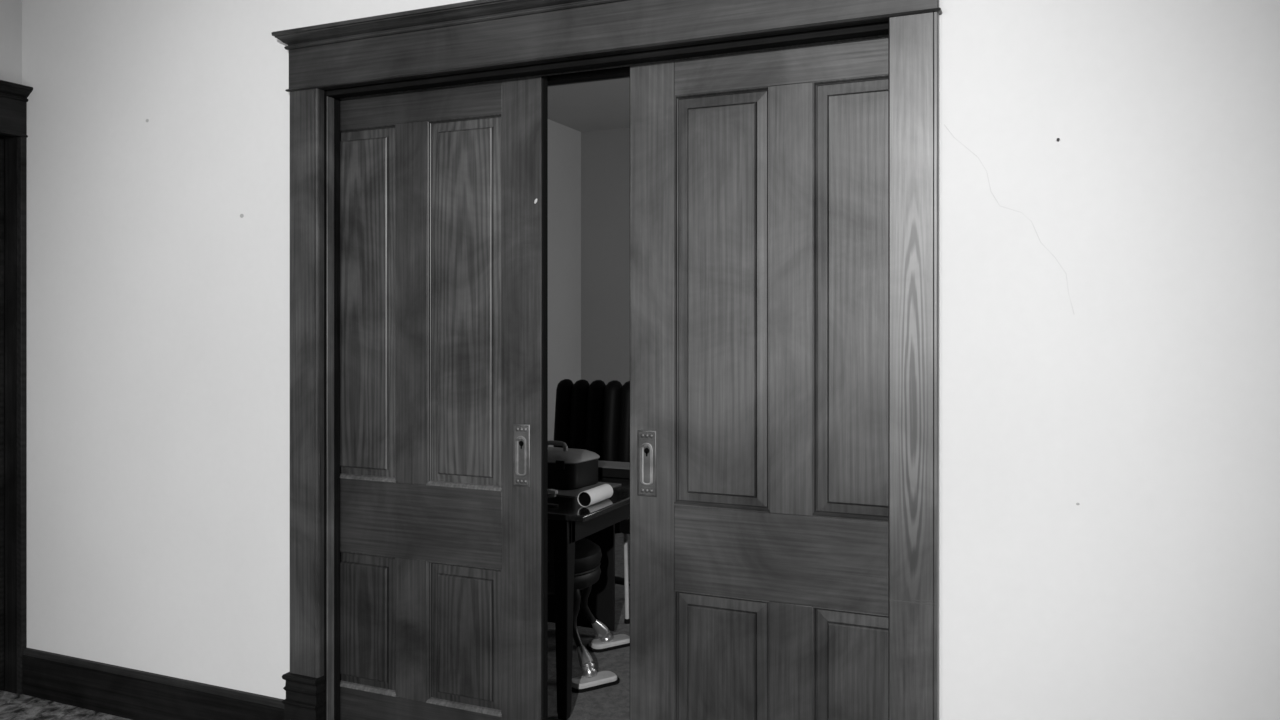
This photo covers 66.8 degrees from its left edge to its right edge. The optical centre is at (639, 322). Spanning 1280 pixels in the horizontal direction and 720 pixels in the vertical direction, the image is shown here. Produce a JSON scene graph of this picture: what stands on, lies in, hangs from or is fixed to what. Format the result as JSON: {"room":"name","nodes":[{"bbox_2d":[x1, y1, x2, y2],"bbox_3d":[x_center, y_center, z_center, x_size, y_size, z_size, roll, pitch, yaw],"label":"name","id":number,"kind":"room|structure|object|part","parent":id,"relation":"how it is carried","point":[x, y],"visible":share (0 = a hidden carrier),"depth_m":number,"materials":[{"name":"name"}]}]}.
{"room":"hallway","nodes":[
{"label":"hallway","id":0,"kind":"room"},
{"bbox_2d":[0,0,580,446],"bbox_3d":[-2.549,-0.084,3.547,0.160,3.007,9.920,0,0,24],"label":"wall","id":1,"kind":"structure","parent":0,"point":[564,142],"depth_m":7.72,"materials":[{"name":"paint"}]},
{"bbox_2d":[0,138,3,689],"bbox_3d":[-2.620,0.350,3.321,0.104,2.120,0.902,0,0,24],"label":"door","id":2,"kind":"structure","parent":1,"relation":"in","point":[1,139],"depth_m":3.73,"materials":[{"name":"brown wood"}]},
{"bbox_2d":[0,134,26,694],"bbox_3d":[-2.646,0.347,3.284,0.183,2.146,1.040,0,0,24],"label":"door frame","id":3,"kind":"structure","parent":1,"relation":"attached to","point":[10,142],"depth_m":3.72,"materials":[{"name":"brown wood"}]},
{"bbox_2d":[0,80,32,137],"bbox_3d":[-2.566,-0.808,3.229,0.065,0.192,1.077,0,0,24],"label":"lintel","id":4,"kind":"object","parent":1,"relation":"attached to","point":[13,96],"depth_m":3.67,"materials":[{"name":"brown wood"}]},
{"bbox_3d":[-2.573,-0.717,3.248,0.035,0.009,1.047,0,0,24],"label":"bead moulding","id":5,"kind":"part","parent":4,"relation":"part of","materials":[{"name":"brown wood"}]},
{"bbox_3d":[-2.566,-0.876,3.229,0.065,0.056,1.077,0,0,24],"label":"crown moulding","id":6,"kind":"part","parent":4,"relation":"part of","materials":[{"name":"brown wood"}]},
{"bbox_2d":[0,533,629,719],"bbox_3d":[0.381,1.470,2.267,6.556,0.100,10.160,0,0,24],"label":"floor","id":7,"kind":"structure","parent":0,"point":[611,702],"depth_m":3.70,"materials":[{"name":"grey carpet"}]},
{"bbox_2d":[548,477,629,719],"bbox_3d":[-0.636,1.045,4.133,1.425,0.750,1.055,0,0,24],"label":"desk","id":8,"kind":"object","parent":7,"relation":"on","point":[569,522],"visible":0.18,"depth_m":3.50,"materials":[{"name":"black wood"}]},
{"bbox_2d":[548,489,558,506],"bbox_3d":[-0.368,0.639,3.576,0.162,0.062,0.036,0,0,32],"label":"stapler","id":9,"kind":"object","parent":8,"relation":"on","point":[550,491],"visible":0.3,"depth_m":3.54,"materials":[{"name":"metal"}]},
{"bbox_3d":[-0.366,0.633,3.575,0.146,0.049,0.024,0,0,32],"label":"arm","id":10,"kind":"part","parent":9,"relation":"part of"},
{"bbox_3d":[-0.272,1.056,3.486,0.060,0.728,0.060,0,0,24],"label":"leg","id":11,"kind":"part","parent":8,"relation":"part of","materials":[{"name":"black wood"}]},
{"bbox_3d":[-0.560,1.041,4.574,0.970,0.698,0.015,0,0,24],"label":"modesty panel","id":12,"kind":"part","parent":8,"relation":"part of","materials":[{"name":"black wood"}]},
{"bbox_2d":[549,482,620,497],"bbox_3d":[-0.367,0.668,3.980,0.480,0.004,0.340,0,0,28],"label":"paper","id":13,"kind":"object","parent":8,"relation":"on","point":[569,493],"visible":0.2,"depth_m":3.86,"materials":[{"name":"grey paper"}]},
{"bbox_2d":[548,440,599,489],"bbox_3d":[-0.380,0.576,4.039,0.390,0.180,0.252,0,0,30],"label":"case","id":14,"kind":"object","parent":13,"relation":"on","point":[568,468],"visible":0.6,"depth_m":3.90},
{"bbox_3d":[-0.347,0.507,3.999,0.115,0.043,0.019,0,0,30],"label":"handle","id":15,"kind":"part","parent":14,"relation":"part of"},
{"bbox_3d":[-0.379,0.542,4.040,0.390,0.037,0.250,0,0,30],"label":"lid","id":16,"kind":"part","parent":14,"relation":"part of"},
{"bbox_2d":[578,484,612,506],"bbox_3d":[-0.165,0.642,3.619,0.056,0.056,0.190,0,0,24],"label":"paper roll","id":17,"kind":"object","parent":8,"relation":"on","point":[586,498],"visible":1,"depth_m":3.57,"materials":[{"name":"white paper"}]},
{"bbox_2d":[598,460,629,478],"bbox_3d":[-0.074,0.648,4.277,0.440,0.043,0.180,0,0,24],"label":"book","id":18,"kind":"object","parent":8,"relation":"on","point":[611,469],"visible":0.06,"depth_m":4.21,"materials":[{"name":"black paper"}]},
{"bbox_2d":[548,538,629,692],"bbox_3d":[-0.385,1.167,4.064,0.657,0.505,0.644,0,0,7],"label":"stool","id":19,"kind":"object","parent":7,"relation":"on","point":[587,571],"visible":0.38,"depth_m":3.91,"materials":[{"name":"leather"}]},
{"bbox_3d":[-0.385,1.002,4.064,0.452,0.175,0.452,0,0,24],"label":"seat","id":20,"kind":"part","parent":19,"relation":"part of","materials":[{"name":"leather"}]},
{"bbox_3d":[-0.258,1.184,3.901,0.046,0.237,0.077,0,0,-35],"label":"leg","id":21,"kind":"part","parent":19,"relation":"part of","materials":[{"name":"metal"}]},
{"bbox_3d":[-0.223,1.184,4.192,0.076,0.237,0.046,0,0,-38],"label":"leg","id":22,"kind":"part","parent":19,"relation":"part of","materials":[{"name":"metal"}]},
{"bbox_3d":[-0.184,1.399,3.809,0.196,0.017,0.086,0,0,-33],"label":"foot plate","id":23,"kind":"part","parent":19,"relation":"part of","materials":[{"name":"grey metal"}]},
{"bbox_3d":[-0.130,1.399,4.266,0.196,0.017,0.086,0,0,-33],"label":"foot plate","id":24,"kind":"part","parent":19,"relation":"part of","materials":[{"name":"grey metal"}]},
{"bbox_2d":[553,379,629,585],"bbox_3d":[-0.253,0.863,5.016,0.585,1.114,0.531,0,0,24],"label":"armchair","id":25,"kind":"object","parent":7,"relation":"on","point":[595,416],"visible":0.23,"depth_m":5.13,"materials":[{"name":"black fabric"}]},
{"bbox_3d":[-0.263,0.970,4.993,0.560,0.100,0.480,0,0,24],"label":"seat","id":26,"kind":"part","parent":25,"relation":"part of","materials":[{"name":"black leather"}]},
{"bbox_3d":[-0.123,1.319,4.985,0.285,0.078,0.050,0,0,3],"label":"leg","id":27,"kind":"part","parent":25,"relation":"part of","materials":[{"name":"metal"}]},
{"bbox_2d":[620,517,629,623],"bbox_3d":[0.147,1.166,4.677,0.390,0.508,0.380,0,0,24],"label":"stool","id":28,"kind":"object","parent":7,"relation":"on","point":[625,524],"visible":0.2,"depth_m":4.58,"materials":[{"name":"grey metal"}]},
{"bbox_3d":[0.147,0.954,4.677,0.390,0.083,0.380,0,0,24],"label":"seat","id":29,"kind":"part","parent":28,"relation":"part of","materials":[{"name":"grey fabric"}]},
{"bbox_3d":[-0.065,1.200,4.593,0.019,0.416,0.030,0,0,-40],"label":"leg","id":30,"kind":"part","parent":28,"relation":"part of","materials":[{"name":"grey metal"}]},
{"bbox_2d":[548,78,629,131],"bbox_3d":[0.796,-1.637,5.101,4.966,0.100,4.635,0,0,24],"label":"ceiling","id":31,"kind":"structure","parent":0,"point":[605,104],"depth_m":7.08,"materials":[{"name":"paint"}]},
{"bbox_2d":[581,128,629,385],"bbox_3d":[1.699,-0.084,7.169,4.966,3.007,0.120,0,0,24],"label":"wall","id":32,"kind":"structure","parent":0,"point":[605,154],"depth_m":7.97,"materials":[{"name":"paint"}]},
{"bbox_2d":[22,0,1279,719],"bbox_3d":[0.537,-0.084,2.572,6.276,3.007,0.207,0,0,24],"label":"wall","id":33,"kind":"structure","parent":0,"point":[1109,289],"depth_m":2.33,"materials":[{"name":"paint"}]},
{"bbox_2d":[22,648,283,719],"bbox_3d":[-1.752,1.333,3.451,1.320,0.174,0.018,0,0,24],"label":"baseboard","id":34,"kind":"structure","parent":33,"relation":"attached to","point":[133,694],"depth_m":3.47,"materials":[{"name":"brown wood"}]},
{"bbox_2d":[340,76,547,719],"bbox_3d":[-0.723,0.311,3.117,0.952,2.193,0.047,0,0,24],"label":"door","id":35,"kind":"structure","parent":33,"relation":"in","point":[444,191],"depth_m":3.06,"materials":[{"name":"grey wood"}]},
{"bbox_3d":[-0.906,0.980,3.198,0.285,0.458,0.033,0,0,24],"label":"panel","id":36,"kind":"part","parent":35,"relation":"part of","materials":[{"name":"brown wood"}]},
{"bbox_3d":[-0.906,-0.064,3.198,0.285,1.165,0.033,0,0,24],"label":"panel","id":37,"kind":"part","parent":35,"relation":"part of","materials":[{"name":"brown wood"}]},
{"bbox_3d":[-0.910,0.980,3.188,0.277,0.450,0.013,0,0,24],"label":"panel moulding","id":38,"kind":"part","parent":35,"relation":"part of","materials":[{"name":"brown wood"}]},
{"bbox_3d":[-0.910,-0.064,3.188,0.277,1.157,0.013,0,0,24],"label":"panel moulding","id":39,"kind":"part","parent":35,"relation":"part of","materials":[{"name":"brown wood"}]},
{"bbox_3d":[-0.723,-0.714,3.120,0.674,0.143,0.039,0,0,24],"label":"rail","id":40,"kind":"part","parent":35,"relation":"part of","materials":[{"name":"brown wood"}]},
{"bbox_3d":[-0.723,0.635,3.120,0.674,0.240,0.039,0,0,24],"label":"rail","id":41,"kind":"part","parent":35,"relation":"part of","materials":[{"name":"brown wood"}]},
{"bbox_3d":[-0.723,1.306,3.120,0.674,0.203,0.039,0,0,24],"label":"rail","id":42,"kind":"part","parent":35,"relation":"part of","materials":[{"name":"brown wood"}]},
{"bbox_3d":[-0.546,0.980,3.030,0.277,0.450,0.013,0,0,24],"label":"panel moulding","id":43,"kind":"part","parent":35,"relation":"part of","materials":[{"name":"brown wood"}]},
{"bbox_3d":[-0.546,-0.064,3.030,0.277,1.157,0.013,0,0,24],"label":"panel moulding","id":44,"kind":"part","parent":35,"relation":"part of","materials":[{"name":"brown wood"}]},
{"bbox_3d":[-0.542,0.980,3.039,0.285,0.458,0.033,0,0,24],"label":"panel","id":45,"kind":"part","parent":35,"relation":"part of","materials":[{"name":"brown wood"}]},
{"bbox_3d":[-0.542,-0.064,3.039,0.285,1.165,0.033,0,0,24],"label":"panel","id":46,"kind":"part","parent":35,"relation":"part of","materials":[{"name":"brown wood"}]},
{"bbox_2d":[515,436,526,475],"bbox_3d":[-0.360,0.403,2.936,0.039,0.122,0.003,0,0,24],"label":"door handle","id":47,"kind":"object","parent":35,"relation":"on","point":[520,441],"depth_m":2.94,"materials":[{"name":"grey metal"}]},
{"bbox_3d":[-0.359,0.401,2.938,0.059,0.189,0.007,0,0,24],"label":"flush pull","id":48,"kind":"part","parent":35,"relation":"part of","materials":[{"name":"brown metal"}]},
{"bbox_2d":[271,0,941,91],"bbox_3d":[-0.214,-0.850,2.752,2.112,0.192,0.067,0,0,24],"label":"lintel","id":49,"kind":"object","parent":33,"relation":"attached to","point":[475,35],"depth_m":2.80,"materials":[{"name":"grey wood"}]},
{"bbox_3d":[-0.214,-0.918,2.752,2.112,0.056,0.067,0,0,24],"label":"crown moulding","id":50,"kind":"part","parent":49,"relation":"part of","materials":[{"name":"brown wood"}]},
{"bbox_2d":[282,12,938,719],"bbox_3d":[-0.167,0.265,2.872,2.056,2.310,0.281,0,0,24],"label":"door frame","id":51,"kind":"structure","parent":33,"relation":"attached to","point":[913,40],"depth_m":2.60,"materials":[{"name":"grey wood"}]},
{"bbox_2d":[630,36,887,719],"bbox_3d":[0.410,0.311,2.622,0.952,2.193,0.047,0,0,24],"label":"door","id":52,"kind":"structure","parent":33,"relation":"in","point":[759,179],"depth_m":2.65,"materials":[{"name":"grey wood"}]},
{"bbox_2d":[640,443,652,484],"bbox_3d":[0.019,0.403,2.771,0.039,0.122,0.003,0,0,24],"label":"door handle","id":53,"kind":"object","parent":52,"relation":"on","point":[646,449],"depth_m":2.77,"materials":[{"name":"grey metal"}]},
{"bbox_3d":[0.020,0.401,2.772,0.059,0.189,0.007,0,0,24],"label":"flush pull","id":54,"kind":"part","parent":52,"relation":"part of","materials":[{"name":"grey metal"}]},
{"bbox_3d":[0.226,0.980,2.692,0.277,0.450,0.013,0,0,24],"label":"panel moulding","id":55,"kind":"part","parent":52,"relation":"part of","materials":[{"name":"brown wood"}]},
{"bbox_3d":[0.226,-0.064,2.692,0.277,1.157,0.013,0,0,24],"label":"panel moulding","id":56,"kind":"part","parent":52,"relation":"part of","materials":[{"name":"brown wood"}]},
{"bbox_3d":[0.230,0.980,2.701,0.285,0.458,0.033,0,0,24],"label":"panel","id":57,"kind":"part","parent":52,"relation":"part of","materials":[{"name":"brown wood"}]},
{"bbox_3d":[0.230,-0.064,2.701,0.285,1.165,0.033,0,0,24],"label":"panel","id":58,"kind":"part","parent":52,"relation":"part of","materials":[{"name":"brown wood"}]},
{"bbox_3d":[0.413,-0.714,2.624,0.674,0.143,0.039,0,0,24],"label":"rail","id":59,"kind":"part","parent":52,"relation":"part of","materials":[{"name":"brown wood"}]},
{"bbox_3d":[0.413,0.635,2.624,0.674,0.240,0.039,0,0,24],"label":"rail","id":60,"kind":"part","parent":52,"relation":"part of","materials":[{"name":"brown wood"}]},
{"bbox_3d":[0.590,0.980,2.533,0.277,0.450,0.013,0,0,24],"label":"panel moulding","id":61,"kind":"part","parent":52,"relation":"part of","materials":[{"name":"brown wood"}]},
{"bbox_3d":[0.590,-0.064,2.533,0.277,1.157,0.013,0,0,24],"label":"panel moulding","id":62,"kind":"part","parent":52,"relation":"part of","materials":[{"name":"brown wood"}]},
{"bbox_3d":[0.594,0.980,2.542,0.285,0.458,0.033,0,0,24],"label":"panel","id":63,"kind":"part","parent":52,"relation":"part of","materials":[{"name":"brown wood"}]},
{"bbox_3d":[0.594,-0.064,2.542,0.285,1.165,0.033,0,0,24],"label":"panel","id":64,"kind":"part","parent":52,"relation":"part of","materials":[{"name":"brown wood"}]}
]}

